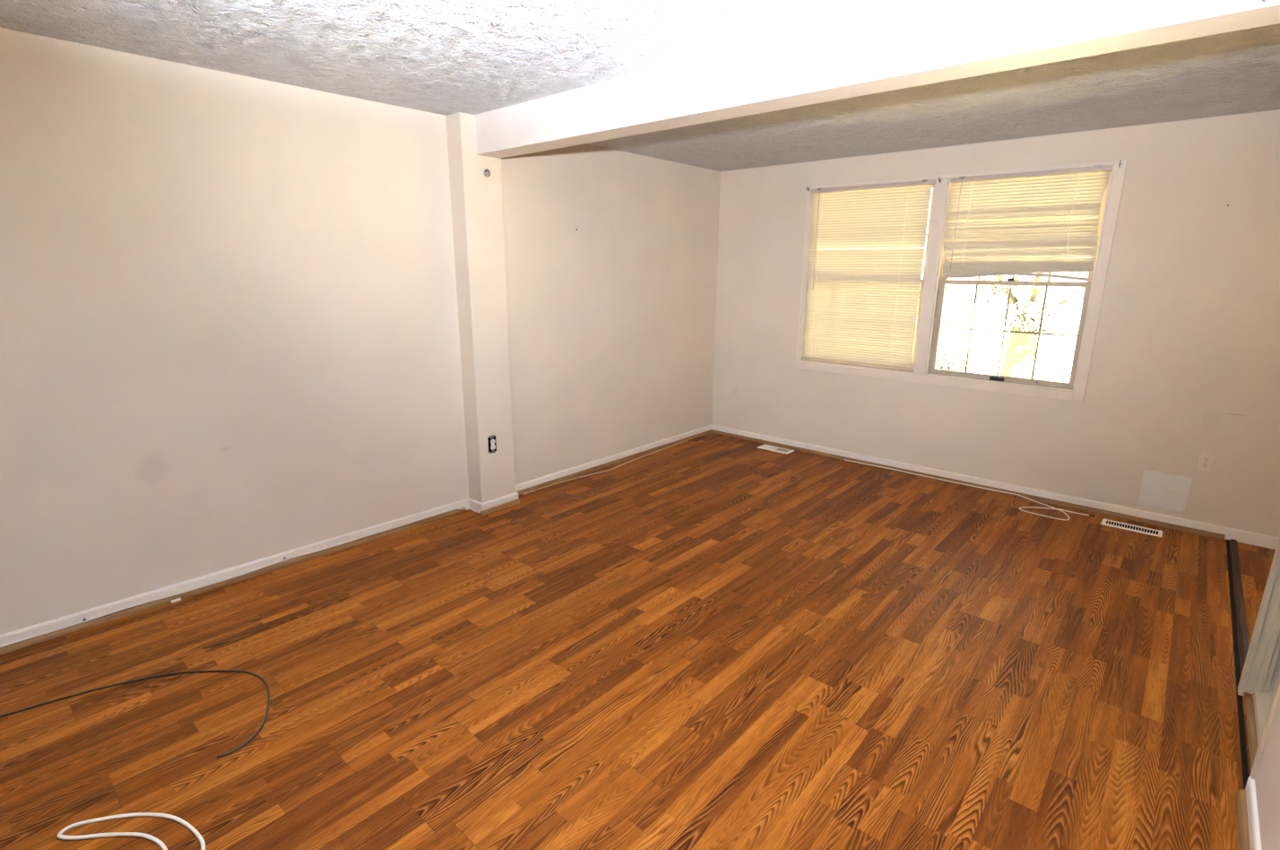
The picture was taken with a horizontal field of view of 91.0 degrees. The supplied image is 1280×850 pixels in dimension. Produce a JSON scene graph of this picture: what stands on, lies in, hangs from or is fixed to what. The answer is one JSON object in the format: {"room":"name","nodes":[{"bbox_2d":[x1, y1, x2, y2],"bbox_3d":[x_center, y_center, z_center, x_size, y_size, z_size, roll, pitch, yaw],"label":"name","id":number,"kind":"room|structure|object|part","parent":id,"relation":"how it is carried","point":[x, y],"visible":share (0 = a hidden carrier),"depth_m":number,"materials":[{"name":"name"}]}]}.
{"room":"empty living room","nodes":[
{"label":"empty living room","id":0,"kind":"room"},
{"bbox_2d":[0,27,469,634],"bbox_3d":[-2.807,-0.219,2.305,0.200,2.440,4.823,13,19,40],"label":"wall","id":1,"kind":"structure","parent":0,"point":[229,325],"depth_m":2.97,"materials":[{"name":"paint"}]},
{"bbox_2d":[0,506,482,655],"bbox_3d":[-2.781,0.972,2.516,0.018,0.028,4.742,13,19,41],"label":"trim","id":2,"kind":"structure","parent":1,"relation":"attached to","point":[8,648],"depth_m":3.16,"materials":[{"name":"brown wood"}]},
{"bbox_2d":[0,423,712,645],"bbox_3d":[-1.788,0.706,3.511,0.216,0.075,7.602,13,19,41],"label":"baseboard","id":3,"kind":"structure","parent":1,"relation":"attached to","point":[200,581],"depth_m":3.46,"materials":[{"name":"white paint"}]},
{"bbox_2d":[445,112,515,502],"bbox_3d":[-1.046,-0.644,4.059,0.275,2.440,0.275,12,18,40],"label":"pilaster","id":4,"kind":"object","parent":1,"relation":"attached to","point":[476,198],"visible":0.65,"depth_m":3.93,"materials":[{"name":"paint"}]},
{"bbox_2d":[484,168,490,177],"bbox_3d":[-0.916,-1.505,3.760,0.018,0.047,0.043,12,18,40],"label":"screw eye","id":5,"kind":"object","parent":4,"relation":"attached to","point":[486,172],"visible":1,"depth_m":3.75,"materials":[{"name":"metal"}]},
{"bbox_2d":[487,434,496,453],"bbox_3d":[-0.966,0.127,4.127,0.013,0.120,0.062,12,18,40],"label":"wall outlet","id":6,"kind":"object","parent":4,"relation":"attached to","point":[492,442],"visible":1,"depth_m":4.12,"materials":[{"name":"plastic"}]},
{"bbox_2d":[490,439,495,449],"bbox_3d":[-0.965,0.128,4.126,0.008,0.068,0.033,12,18,40],"label":"receptacle","id":7,"kind":"object","parent":6,"relation":"attached to","point":[492,441],"depth_m":4.12,"materials":[{"name":"white plastic"}]},
{"bbox_2d":[501,143,720,484],"bbox_3d":[-0.134,-0.912,5.162,0.150,2.440,2.675,12,18,40],"label":"wall","id":8,"kind":"structure","parent":0,"point":[611,319],"depth_m":4.88,"materials":[{"name":"paint"}]},
{"bbox_2d":[480,498,520,515],"bbox_3d":[-0.939,0.554,4.244,0.018,0.028,0.316,12,18,40],"label":"trim","id":9,"kind":"structure","parent":8,"relation":"attached to","point":[515,501],"depth_m":4.24,"materials":[{"name":"brown wood"}]},
{"bbox_2d":[515,429,712,495],"bbox_3d":[-0.087,0.278,5.373,0.018,0.028,2.463,12,18,40],"label":"trim","id":10,"kind":"structure","parent":8,"relation":"attached to","point":[595,468],"depth_m":5.17,"materials":[{"name":"brown wood"}]},
{"bbox_2d":[0,432,1275,849],"bbox_3d":[0.442,1.283,1.668,6.500,0.120,7.840,12,18,40],"label":"floor","id":11,"kind":"structure","parent":0,"point":[712,641],"depth_m":2.47,"materials":[{"name":"brown wood"}]},
{"bbox_2d":[57,812,205,849],"bbox_3d":[-1.383,1.178,1.766,0.545,0.010,0.184,7,15,23],"label":"cable","id":12,"kind":"object","parent":11,"relation":"on","point":[187,825],"visible":1,"depth_m":1.80,"materials":[{"name":"white plastic"}]},
{"bbox_2d":[0,669,269,758],"bbox_3d":[-2.050,1.047,2.279,1.429,0.008,0.477,0,14,-3],"label":"cable","id":13,"kind":"object","parent":11,"relation":"on","point":[210,670],"visible":1,"depth_m":2.40,"materials":[{"name":"black plastic"}]},
{"bbox_2d":[170,597,181,603],"bbox_3d":[-2.249,0.851,3.047,0.014,0.012,0.040,12,18,40],"label":"coupler","id":14,"kind":"object","parent":11,"relation":"on","point":[177,599],"visible":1,"depth_m":3.04,"materials":[{"name":"white plastic"}]},
{"bbox_2d":[523,440,687,493],"bbox_3d":[-0.170,0.329,5.212,0.075,0.006,1.950,12,18,40],"label":"cable","id":15,"kind":"object","parent":11,"relation":"on","point":[687,440],"visible":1,"depth_m":5.03,"materials":[{"name":"white plastic"}]},
{"bbox_2d":[757,443,794,453],"bbox_3d":[1.228,0.217,5.699,0.305,0.007,0.135,12,18,40],"label":"floor vent","id":16,"kind":"object","parent":11,"relation":"in","point":[763,446],"visible":1,"depth_m":5.69,"materials":[{"name":"white metal"}]},
{"bbox_2d":[760,444,789,452],"bbox_3d":[1.228,0.216,5.699,0.269,0.003,0.107,12,18,40],"label":"grille","id":17,"kind":"object","parent":16,"relation":"attached to","point":[764,446],"depth_m":5.70,"materials":[{"name":"white metal"}]},
{"bbox_2d":[844,459,1095,519],"bbox_3d":[2.367,0.452,4.764,0.277,0.020,1.767,-11,18,-38],"label":"cable","id":18,"kind":"object","parent":11,"relation":"on","point":[1059,509],"visible":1,"depth_m":4.46,"materials":[{"name":"white plastic"}]},
{"bbox_2d":[1100,518,1162,536],"bbox_3d":[3.132,0.653,4.007,0.308,0.007,0.112,12,18,40],"label":"floor vent","id":19,"kind":"object","parent":11,"relation":"in","point":[1106,522],"visible":1,"depth_m":4.00,"materials":[{"name":"white metal"}]},
{"bbox_2d":[1105,519,1158,534],"bbox_3d":[3.132,0.652,4.006,0.272,0.003,0.084,12,18,40],"label":"grille","id":20,"kind":"object","parent":19,"relation":"attached to","point":[1111,523],"depth_m":4.01,"materials":[{"name":"white metal"}]},
{"bbox_2d":[1226,539,1249,789],"bbox_3d":[2.751,0.927,2.911,0.016,0.001,2.546,12,18,40],"label":"joint","id":21,"kind":"object","parent":11,"relation":"on","point":[1240,702],"visible":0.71,"depth_m":2.55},
{"bbox_2d":[1229,538,1249,675],"bbox_3d":[2.988,0.868,3.134,0.036,0.011,1.885,12,18,40],"label":"threshold","id":22,"kind":"object","parent":11,"relation":"on","point":[1243,645],"visible":0.65,"depth_m":3.06,"materials":[{"name":"brown wood"}]},
{"bbox_2d":[0,0,1279,171],"bbox_3d":[0.460,-1.201,1.048,6.500,0.120,7.840,12,18,40],"label":"ceiling","id":23,"kind":"structure","parent":0,"point":[445,57],"depth_m":2.68,"materials":[{"name":"paint"}]},
{"bbox_2d":[475,0,1279,158],"bbox_3d":[0.520,-1.408,2.528,3.843,0.233,0.175,12,18,40],"label":"beam","id":24,"kind":"structure","parent":23,"relation":"attached to","point":[922,42],"depth_m":2.22,"materials":[{"name":"white paint"}]},
{"bbox_2d":[711,109,1279,536],"bbox_3d":[3.046,-0.630,4.123,6.350,2.440,0.140,12,18,40],"label":"wall","id":25,"kind":"structure","parent":0,"point":[1185,361],"depth_m":4.04,"materials":[{"name":"paint"}]},
{"bbox_2d":[795,159,1127,401],"bbox_3d":[2.221,-1.073,4.747,2.116,1.510,0.154,12,18,40],"label":"window","id":26,"kind":"structure","parent":25,"relation":"in","point":[932,289],"depth_m":4.56,"materials":[{"name":"paint"}]},
{"bbox_3d":[1.814,-0.841,5.170,0.959,0.705,0.028,12,18,40],"label":"sash","id":27,"kind":"part","parent":26,"relation":"part of","materials":[{"name":"paint"}]},
{"bbox_2d":[800,179,935,371],"bbox_3d":[1.777,-1.177,5.039,0.975,1.414,0.058,12,18,40],"label":"window blind","id":28,"kind":"object","parent":26,"relation":"attached to","point":[861,303],"visible":1,"depth_m":5.02,"materials":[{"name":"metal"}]},
{"bbox_3d":[1.500,-1.232,5.293,0.034,1.368,0.002,-8,16,-29],"label":"ladder cord","id":29,"kind":"part","parent":28,"relation":"part of","materials":[{"name":"beige fabric"}]},
{"bbox_3d":[1.769,-0.502,5.227,0.940,0.014,0.024,12,18,40],"label":"rail","id":30,"kind":"part","parent":28,"relation":"part of","materials":[{"name":"paint"}]},
{"bbox_3d":[2.011,-1.120,4.858,0.034,1.368,0.002,-8,16,-29],"label":"ladder cord","id":31,"kind":"part","parent":28,"relation":"part of","materials":[{"name":"beige fabric"}]},
{"bbox_3d":[1.840,-1.515,5.026,0.959,0.723,0.028,12,18,40],"label":"sash","id":32,"kind":"part","parent":26,"relation":"part of","materials":[{"name":"paint"}]},
{"bbox_3d":[2.218,-1.092,4.747,0.080,1.422,0.152,12,18,40],"label":"mullion post","id":33,"kind":"part","parent":26,"relation":"part of","materials":[{"name":"white wood"}]},
{"bbox_3d":[2.588,-0.332,4.562,0.094,0.030,0.020,12,18,40],"label":"lift handle","id":34,"kind":"part","parent":26,"relation":"part of","materials":[{"name":"black metal"}]},
{"bbox_2d":[940,285,1076,379],"bbox_3d":[2.603,-0.669,4.492,0.868,0.639,0.005,12,18,40],"label":"grille","id":35,"kind":"object","parent":26,"relation":"attached to","point":[943,287],"depth_m":4.52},
{"bbox_3d":[2.607,-0.668,4.497,0.940,0.705,0.028,12,18,40],"label":"sash","id":36,"kind":"part","parent":26,"relation":"part of","materials":[{"name":"glass"}]},
{"bbox_2d":[977,272,1051,281],"bbox_3d":[2.628,-1.336,4.350,0.868,0.661,0.005,12,18,40],"label":"grille","id":37,"kind":"object","parent":26,"relation":"attached to","point":[1013,276],"depth_m":4.40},
{"bbox_3d":[2.632,-1.342,4.354,0.940,0.723,0.028,12,18,40],"label":"sash","id":38,"kind":"part","parent":26,"relation":"part of","materials":[{"name":"paint"}]},
{"bbox_2d":[941,164,1113,281],"bbox_3d":[2.568,-1.347,4.280,0.953,0.704,0.052,12,18,40],"label":"window blind","id":39,"kind":"object","parent":26,"relation":"attached to","point":[1026,226],"visible":1,"depth_m":4.26,"materials":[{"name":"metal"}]},
{"bbox_3d":[2.325,-1.431,4.473,0.021,0.574,0.009,12,18,40],"label":"ladder cord","id":40,"kind":"part","parent":39,"relation":"part of","materials":[{"name":"beige fabric"}]},
{"bbox_3d":[2.582,-1.031,4.363,0.914,0.051,0.026,12,18,40],"label":"rail","id":41,"kind":"part","parent":39,"relation":"part of","materials":[{"name":"white plastic"}]},
{"bbox_3d":[2.792,-1.329,4.078,0.021,0.574,0.009,12,18,40],"label":"ladder cord","id":42,"kind":"part","parent":39,"relation":"part of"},
{"bbox_2d":[711,429,1225,539],"bbox_3d":[2.142,0.373,5.057,3.806,0.028,0.018,12,18,40],"label":"trim","id":43,"kind":"structure","parent":25,"relation":"attached to","point":[1031,497],"depth_m":4.57,"materials":[{"name":"brown wood"}]},
{"bbox_2d":[711,424,1279,549],"bbox_3d":[2.334,0.387,4.909,4.288,0.075,0.012,12,18,40],"label":"baseboard","id":44,"kind":"structure","parent":25,"relation":"attached to","point":[1242,536],"depth_m":4.45,"materials":[{"name":"white paint"}]},
{"bbox_2d":[1137,469,1192,512],"bbox_3d":[3.344,0.422,4.010,0.234,0.236,0.006,12,18,40],"label":"access panel","id":45,"kind":"object","parent":25,"relation":"attached to","point":[1163,490],"visible":1,"depth_m":4.01,"materials":[{"name":"paint"}]},
{"bbox_2d":[1195,451,1215,472],"bbox_3d":[3.465,0.228,3.851,0.074,0.120,0.010,12,18,40],"label":"wall outlet","id":46,"kind":"object","parent":25,"relation":"attached to","point":[1206,461],"visible":1,"depth_m":3.85,"materials":[{"name":"beige plastic"}]},
{"bbox_2d":[1201,457,1210,467],"bbox_3d":[3.463,0.229,3.849,0.033,0.068,0.003,12,18,40],"label":"receptacle","id":47,"kind":"object","parent":46,"relation":"attached to","point":[1205,461],"depth_m":3.85,"materials":[{"name":"beige plastic"}]},
{"bbox_2d":[1254,695,1279,849],"bbox_3d":[1.147,0.200,0.742,0.110,2.440,7.600,12,18,40],"label":"wall","id":48,"kind":"structure","parent":0,"point":[1267,777],"depth_m":1.75,"materials":[{"name":"paint"}]},
{"bbox_2d":[1236,789,1250,849],"bbox_3d":[0.224,1.588,0.133,0.018,0.028,5.000,12,18,40],"label":"trim","id":49,"kind":"structure","parent":48,"relation":"attached to","point":[1243,835],"depth_m":1.85,"materials":[{"name":"brown wood"}]},
{"bbox_2d":[1245,696,1258,771],"bbox_3d":[2.134,1.089,2.190,0.018,0.028,0.542,12,18,40],"label":"trim","id":50,"kind":"structure","parent":48,"relation":"attached to","point":[1252,738],"depth_m":2.22,"materials":[{"name":"brown wood"}]},
{"bbox_2d":[1245,775,1261,849],"bbox_3d":[0.240,1.567,0.123,0.012,0.075,5.015,12,18,40],"label":"baseboard","id":51,"kind":"structure","parent":48,"relation":"attached to","point":[1255,843],"depth_m":1.82,"materials":[{"name":"white paint"}]},
{"bbox_2d":[1249,672,1279,778],"bbox_3d":[1.950,0.152,1.675,0.126,2.068,0.038,12,18,40],"label":"trim","id":52,"kind":"structure","parent":48,"relation":"attached to","point":[1276,693],"depth_m":1.90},
{"bbox_2d":[1268,651,1279,691],"bbox_3d":[3.270,0.053,1.391,2.300,2.440,0.080,12,18,40],"label":"wall","id":53,"kind":"structure","parent":0,"point":[1276,670],"depth_m":2.35,"materials":[{"name":"paint"}]},
{"bbox_2d":[1237,534,1279,695],"bbox_3d":[2.344,0.034,2.154,0.076,2.065,0.050,12,18,40],"label":"door frame","id":54,"kind":"structure","parent":53,"relation":"attached to","point":[1264,648],"depth_m":2.33,"materials":[{"name":"white wood"}]},
{"bbox_2d":[1251,690,1273,743],"bbox_3d":[2.472,1.150,1.897,0.884,0.055,0.622,12,18,40],"label":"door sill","id":55,"kind":"structure","parent":53,"relation":"attached to","point":[1261,700],"depth_m":2.28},
{"label":"outside","id":56,"kind":"structure","parent":0,"visible":0},
{"bbox_2d":[916,302,1081,381],"bbox_3d":[14.716,-2.853,20.467,30.000,0.100,39.800,12,18,40],"label":"sky","id":57,"kind":"structure","parent":56,"point":[1056,357],"depth_m":19.85,"materials":[{"name":"white"}]},
{"bbox_2d":[935,341,978,372],"bbox_3d":[5.232,-1.002,10.874,1.134,0.901,0.930,12,18,40],"label":"shrub","id":58,"kind":"object","parent":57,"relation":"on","point":[956,356],"visible":0.48,"depth_m":10.56,"materials":[{"name":"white plant"}]},
{"bbox_2d":[926,188,1087,380],"bbox_3d":[5.399,-2.169,8.364,3.870,4.368,2.426,12,18,40],"label":"tree","id":59,"kind":"object","parent":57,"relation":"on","point":[1018,360],"visible":0.23,"depth_m":8.45,"materials":[{"name":"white plant"}]}
]}

